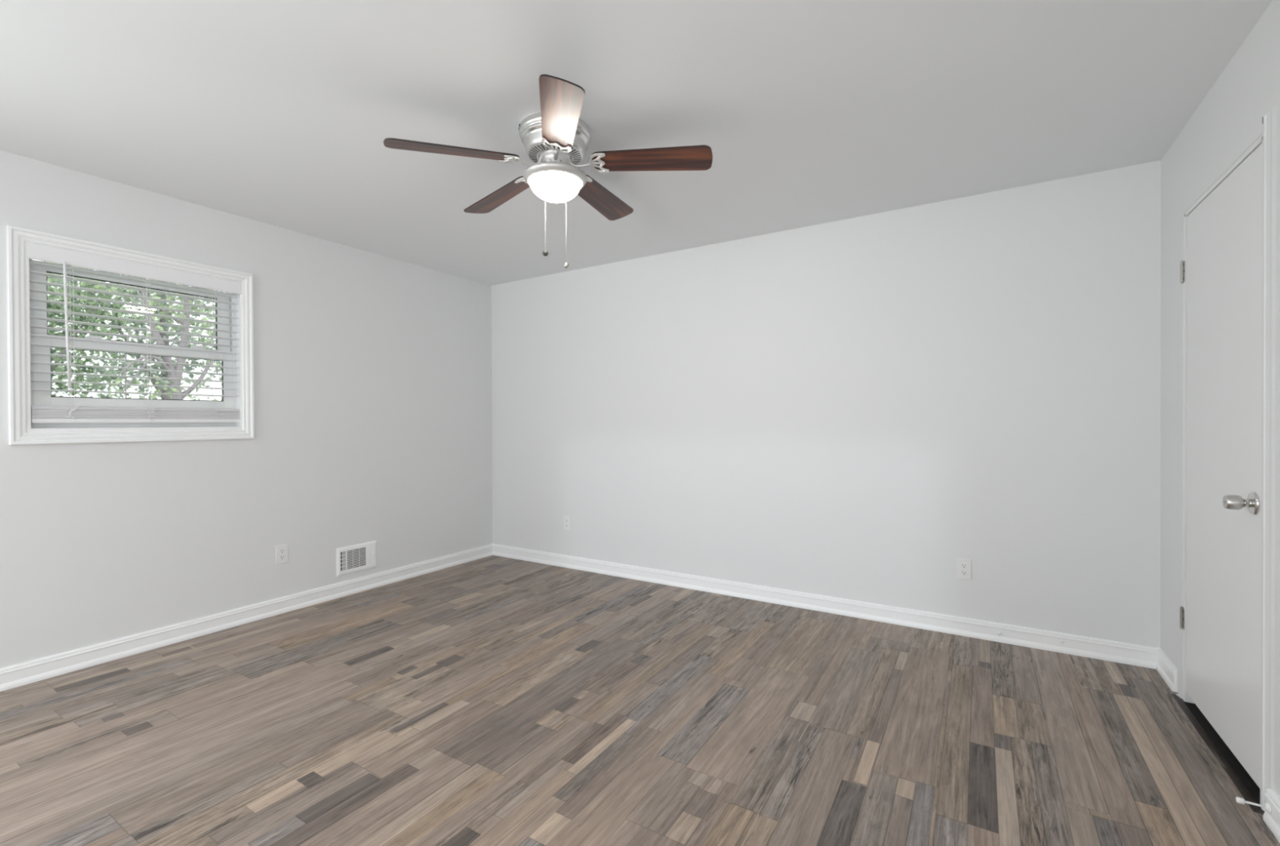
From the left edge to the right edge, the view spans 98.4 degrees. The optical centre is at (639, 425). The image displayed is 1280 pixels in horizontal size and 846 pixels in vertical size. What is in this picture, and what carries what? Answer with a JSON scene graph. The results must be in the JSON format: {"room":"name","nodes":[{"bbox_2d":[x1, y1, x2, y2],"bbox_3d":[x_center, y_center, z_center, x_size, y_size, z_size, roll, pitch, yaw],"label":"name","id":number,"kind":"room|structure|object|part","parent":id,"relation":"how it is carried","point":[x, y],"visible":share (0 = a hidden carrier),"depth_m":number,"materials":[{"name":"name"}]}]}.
{"room":"empty bedroom","nodes":[
{"label":"empty bedroom","id":0,"kind":"room"},
{"bbox_2d":[0,150,493,667],"bbox_3d":[-3.068,0.028,2.346,0.150,2.540,6.350,0,0,32],"label":"wall","id":1,"kind":"structure","parent":0,"point":[373,384],"depth_m":3.40,"materials":[{"name":"white paint"}]},
{"bbox_2d":[6,224,254,444],"bbox_3d":[-2.674,-0.413,2.969,0.172,0.997,0.993,0,0,32],"label":"window","id":2,"kind":"structure","parent":1,"relation":"in","point":[21,431],"depth_m":2.82,"materials":[{"name":"white paint"}]},
{"bbox_3d":[-2.706,-0.601,2.996,0.028,0.390,0.826,0,0,32],"label":"sash","id":3,"kind":"part","parent":2,"relation":"part of","materials":[{"name":"white plastic"}]},
{"bbox_3d":[-2.682,-0.215,2.982,0.028,0.454,0.842,0,0,32],"label":"sash","id":4,"kind":"part","parent":2,"relation":"part of","materials":[{"name":"white plastic"}]},
{"bbox_3d":[-2.698,-0.413,2.990,0.068,0.862,0.874,0,0,32],"label":"vinyl frame","id":5,"kind":"part","parent":2,"relation":"part of","materials":[{"name":"white plastic"}]},
{"bbox_2d":[26,242,242,422],"bbox_3d":[-2.628,-0.434,2.955,0.085,0.840,0.890,0,0,32],"label":"window blind","id":6,"kind":"object","parent":2,"relation":"attached to","point":[39,414],"visible":0.97,"depth_m":2.88,"materials":[{"name":"white plastic"}]},
{"bbox_3d":[-2.795,-0.402,2.708,0.058,0.777,0.063,0,0,32],"label":"ladder cord","id":7,"kind":"part","parent":6,"relation":"part of","materials":[{"name":"white fabric"}]},
{"bbox_3d":[-2.641,-0.025,2.964,0.050,0.022,0.862,0,0,32],"label":"rail","id":8,"kind":"part","parent":6,"relation":"part of","materials":[{"name":"white plastic"}]},
{"bbox_3d":[-2.641,-0.404,2.959,0.058,0.777,0.060,0,0,32],"label":"ladder cord","id":9,"kind":"part","parent":6,"relation":"part of","materials":[{"name":"white fabric"}]},
{"bbox_3d":[-2.488,-0.406,3.208,0.058,0.777,0.056,0,0,32],"label":"ladder cord","id":10,"kind":"part","parent":6,"relation":"part of","materials":[{"name":"white fabric"}]},
{"bbox_2d":[0,543,493,691],"bbox_3d":[-2.953,1.148,2.373,0.018,0.099,6.200,0,0,32],"label":"baseboard","id":11,"kind":"structure","parent":1,"relation":"attached to","point":[37,669],"depth_m":3.14,"materials":[{"name":"white paint"}]},
{"bbox_2d":[275,543,288,564],"bbox_3d":[-2.268,0.816,3.498,0.008,0.115,0.070,0,0,32],"label":"wall outlet","id":12,"kind":"object","parent":1,"relation":"attached to","point":[282,551],"visible":1,"depth_m":3.50,"materials":[{"name":"white plastic"}]},
{"bbox_2d":[279,548,284,553],"bbox_3d":[-2.267,0.797,3.497,0.004,0.028,0.034,0,0,32],"label":"receptacle","id":13,"kind":"object","parent":12,"relation":"attached to","point":[281,550],"depth_m":3.49,"materials":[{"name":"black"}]},
{"bbox_2d":[279,554,284,559],"bbox_3d":[-2.266,0.836,3.497,0.004,0.028,0.034,0,0,32],"label":"receptacle","id":14,"kind":"object","parent":12,"relation":"attached to","point":[282,557],"depth_m":3.49,"materials":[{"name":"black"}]},
{"bbox_2d":[336,540,376,576],"bbox_3d":[-2.002,0.943,3.918,0.021,0.195,0.294,0,0,32],"label":"air vent","id":15,"kind":"object","parent":1,"relation":"in","point":[353,558],"visible":1,"depth_m":3.91,"materials":[{"name":"white metal"}]},
{"bbox_2d":[0,0,1272,285],"bbox_3d":[-1.050,-1.304,1.182,4.810,0.120,6.500,0,0,32],"label":"ceiling","id":16,"kind":"structure","parent":0,"point":[281,113],"depth_m":2.13,"materials":[{"name":"white paint"}]},
{"bbox_2d":[383,74,712,268],"bbox_3d":[-0.351,-0.982,2.394,1.277,0.544,1.235,0,0,32],"label":"ceiling fan","id":17,"kind":"object","parent":16,"relation":"hanging from","point":[555,138],"visible":1,"depth_m":2.27,"materials":[{"name":"brown wood"}]},
{"bbox_3d":[-0.733,-1.081,2.177,0.506,0.006,0.146,-5,15,-25],"label":"blade","id":18,"kind":"part","parent":17,"relation":"part of","materials":[{"name":"brown wood"}]},
{"bbox_3d":[-0.660,-1.093,2.631,0.506,0.006,0.146,-4,10,43],"label":"blade","id":19,"kind":"part","parent":17,"relation":"part of","materials":[{"name":"brown wood"}]},
{"bbox_3d":[-0.461,-1.113,2.441,0.180,0.061,0.120,-4,10,43],"label":"blade arm","id":20,"kind":"part","parent":17,"relation":"part of","materials":[{"name":"silver metal"}]},
{"bbox_3d":[-0.484,-1.109,2.290,0.180,0.061,0.120,-5,15,-25],"label":"blade arm","id":21,"kind":"part","parent":17,"relation":"part of","materials":[{"name":"silver metal"}]},
{"bbox_3d":[-0.425,-0.775,2.482,0.026,0.028,0.026,0,0,32],"label":"pull knob","id":22,"kind":"part","parent":17,"relation":"part of","materials":[{"name":"grey metal"}]},
{"bbox_3d":[-0.360,-0.999,2.350,0.217,0.083,0.217,0,0,32],"label":"lamp shade","id":23,"kind":"part","parent":17,"relation":"part of","materials":[{"name":"white glass"}]},
{"bbox_3d":[-0.334,-1.110,2.215,0.120,0.061,0.180,12,2,-11],"label":"blade arm","id":24,"kind":"part","parent":17,"relation":"part of","materials":[{"name":"silver metal"}]},
{"bbox_3d":[-0.284,-1.082,1.946,0.146,0.006,0.506,12,2,-11],"label":"blade","id":25,"kind":"part","parent":17,"relation":"part of","materials":[{"name":"brown wood"}]},
{"bbox_3d":[-0.341,-0.920,2.449,0.003,0.372,0.095,0,0,9],"label":"pull chain","id":26,"kind":"part","parent":17,"relation":"part of","materials":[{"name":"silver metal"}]},
{"bbox_3d":[-0.333,-0.723,2.496,0.026,0.028,0.026,0,0,32],"label":"pull knob","id":27,"kind":"part","parent":17,"relation":"part of","materials":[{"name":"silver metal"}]},
{"bbox_3d":[-0.225,-1.116,2.332,0.180,0.061,0.120,2,-12,8],"label":"blade arm","id":28,"kind":"part","parent":17,"relation":"part of","materials":[{"name":"silver metal"}]},
{"bbox_3d":[-0.306,-1.121,2.474,0.120,0.061,0.180,-14,-5,24],"label":"blade arm","id":29,"kind":"part","parent":17,"relation":"part of","materials":[{"name":"silver metal"}]},
{"bbox_3d":[-0.192,-1.116,2.724,0.146,0.006,0.506,-14,-5,24],"label":"blade","id":30,"kind":"part","parent":17,"relation":"part of","materials":[{"name":"brown wood"}]},
{"bbox_3d":[0.046,-1.102,2.293,0.506,0.006,0.146,2,-12,8],"label":"blade","id":31,"kind":"part","parent":17,"relation":"part of","materials":[{"name":"brown wood"}]},
{"bbox_2d":[0,555,1279,845],"bbox_3d":[-1.040,1.196,1.199,4.508,0.001,6.200,0,0,32],"label":"floor","id":32,"kind":"structure","parent":0,"point":[492,700],"depth_m":2.11,"materials":[{"name":"wood"}]},
{"bbox_2d":[491,160,1160,647],"bbox_3d":[0.618,0.002,3.896,4.810,2.540,0.150,0,0,32],"label":"wall","id":33,"kind":"structure","parent":0,"point":[859,408],"depth_m":3.32,"materials":[{"name":"white paint"}]},
{"bbox_2d":[564,515,570,530],"bbox_3d":[-0.602,0.807,4.560,0.070,0.115,0.008,0,0,32],"label":"wall outlet","id":34,"kind":"object","parent":33,"relation":"attached to","point":[566,518],"visible":1,"depth_m":4.55,"materials":[{"name":"white plastic"}]},
{"bbox_2d":[493,543,1159,668],"bbox_3d":[0.579,1.123,3.831,4.510,0.099,0.018,0,0,32],"label":"baseboard","id":35,"kind":"structure","parent":33,"relation":"attached to","point":[1132,654],"depth_m":3.32,"materials":[{"name":"white paint"}]},
{"bbox_2d":[956,557,971,580],"bbox_3d":[1.808,0.802,3.079,0.070,0.115,0.008,0,0,32],"label":"wall outlet","id":36,"kind":"object","parent":33,"relation":"attached to","point":[963,565],"visible":1,"depth_m":3.08,"materials":[{"name":"white plastic"}]},
{"bbox_2d":[960,563,967,568],"bbox_3d":[1.807,0.783,3.078,0.034,0.028,0.004,0,0,32],"label":"receptacle","id":37,"kind":"object","parent":36,"relation":"attached to","point":[962,565],"depth_m":3.08,"materials":[{"name":"white plastic"}]},
{"bbox_2d":[960,569,967,575],"bbox_3d":[1.807,0.822,3.078,0.034,0.028,0.004,0,0,32],"label":"receptacle","id":38,"kind":"object","parent":36,"relation":"attached to","point":[963,572],"depth_m":3.08,"materials":[{"name":"white plastic"}]},
{"bbox_2d":[1160,0,1279,797],"bbox_3d":[0.890,0.025,-0.085,0.120,2.540,6.350,0,0,32],"label":"wall","id":39,"kind":"structure","parent":0,"point":[1247,89],"depth_m":2.16,"materials":[{"name":"white paint"}]},
{"bbox_2d":[1155,648,1279,842],"bbox_3d":[1.425,1.137,0.916,0.018,0.099,4.100,0,0,32],"label":"baseboard","id":40,"kind":"structure","parent":39,"relation":"attached to","point":[1165,667],"depth_m":1.65,"materials":[{"name":"white paint"}]},
{"bbox_2d":[1235,796,1271,813],"bbox_3d":[1.831,1.131,1.650,0.069,0.028,0.028,0,0,32],"label":"door stop","id":41,"kind":"object","parent":40,"relation":"attached to","point":[1267,806],"visible":1,"depth_m":1.64,"materials":[{"name":"white metal"}]},
{"bbox_3d":[1.834,1.131,1.649,0.048,0.006,0.006,0,0,32],"label":"rod","id":42,"kind":"part","parent":41,"relation":"part of","materials":[{"name":"white metal"}]},
{"bbox_2d":[1263,801,1271,813],"bbox_3d":[1.857,1.131,1.635,0.010,0.028,0.028,0,0,32],"label":"door stop","id":43,"kind":"object","parent":41,"relation":"on","point":[1267,806],"depth_m":1.63,"materials":[{"name":"white metal"}]},
{"bbox_2d":[1177,106,1275,811],"bbox_3d":[2.137,0.116,2.009,0.188,2.114,0.933,0,0,32],"label":"door","id":44,"kind":"structure","parent":39,"relation":"in","point":[1227,239],"depth_m":1.92,"materials":[{"name":"white paint"}]},
{"bbox_3d":[1.943,0.247,1.751,0.010,0.073,0.073,0,0,32],"label":"knob","id":45,"kind":"part","parent":44,"relation":"part of","materials":[{"name":"silver metal"}]},
{"bbox_2d":[1177,692,1264,812],"bbox_3d":[2.456,1.207,1.817,0.803,0.060,1.263,0,0,32],"label":"floor","id":46,"kind":"structure","parent":0,"point":[1230,757],"depth_m":1.98,"materials":[{"name":"black"}]},
{"label":"outside","id":47,"kind":"structure","parent":0,"visible":0},
{"bbox_3d":[-12.349,2.053,8.271,21.830,0.100,30.000,0,0,32],"label":"ground","id":48,"kind":"structure","parent":47,"visible":0},
{"bbox_2d":[31,258,164,397],"bbox_3d":[-7.541,-0.106,6.969,1.521,4.192,2.560,0,0,32],"label":"tree","id":49,"kind":"object","parent":48,"relation":"on","point":[69,300],"visible":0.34,"depth_m":7.21,"materials":[{"name":"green plant"}]},
{"bbox_2d":[40,260,227,400],"bbox_3d":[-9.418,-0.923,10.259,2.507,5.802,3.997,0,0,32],"label":"tree","id":50,"kind":"object","parent":48,"relation":"on","point":[165,335],"visible":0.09,"depth_m":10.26,"materials":[{"name":"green plant"}]}
]}

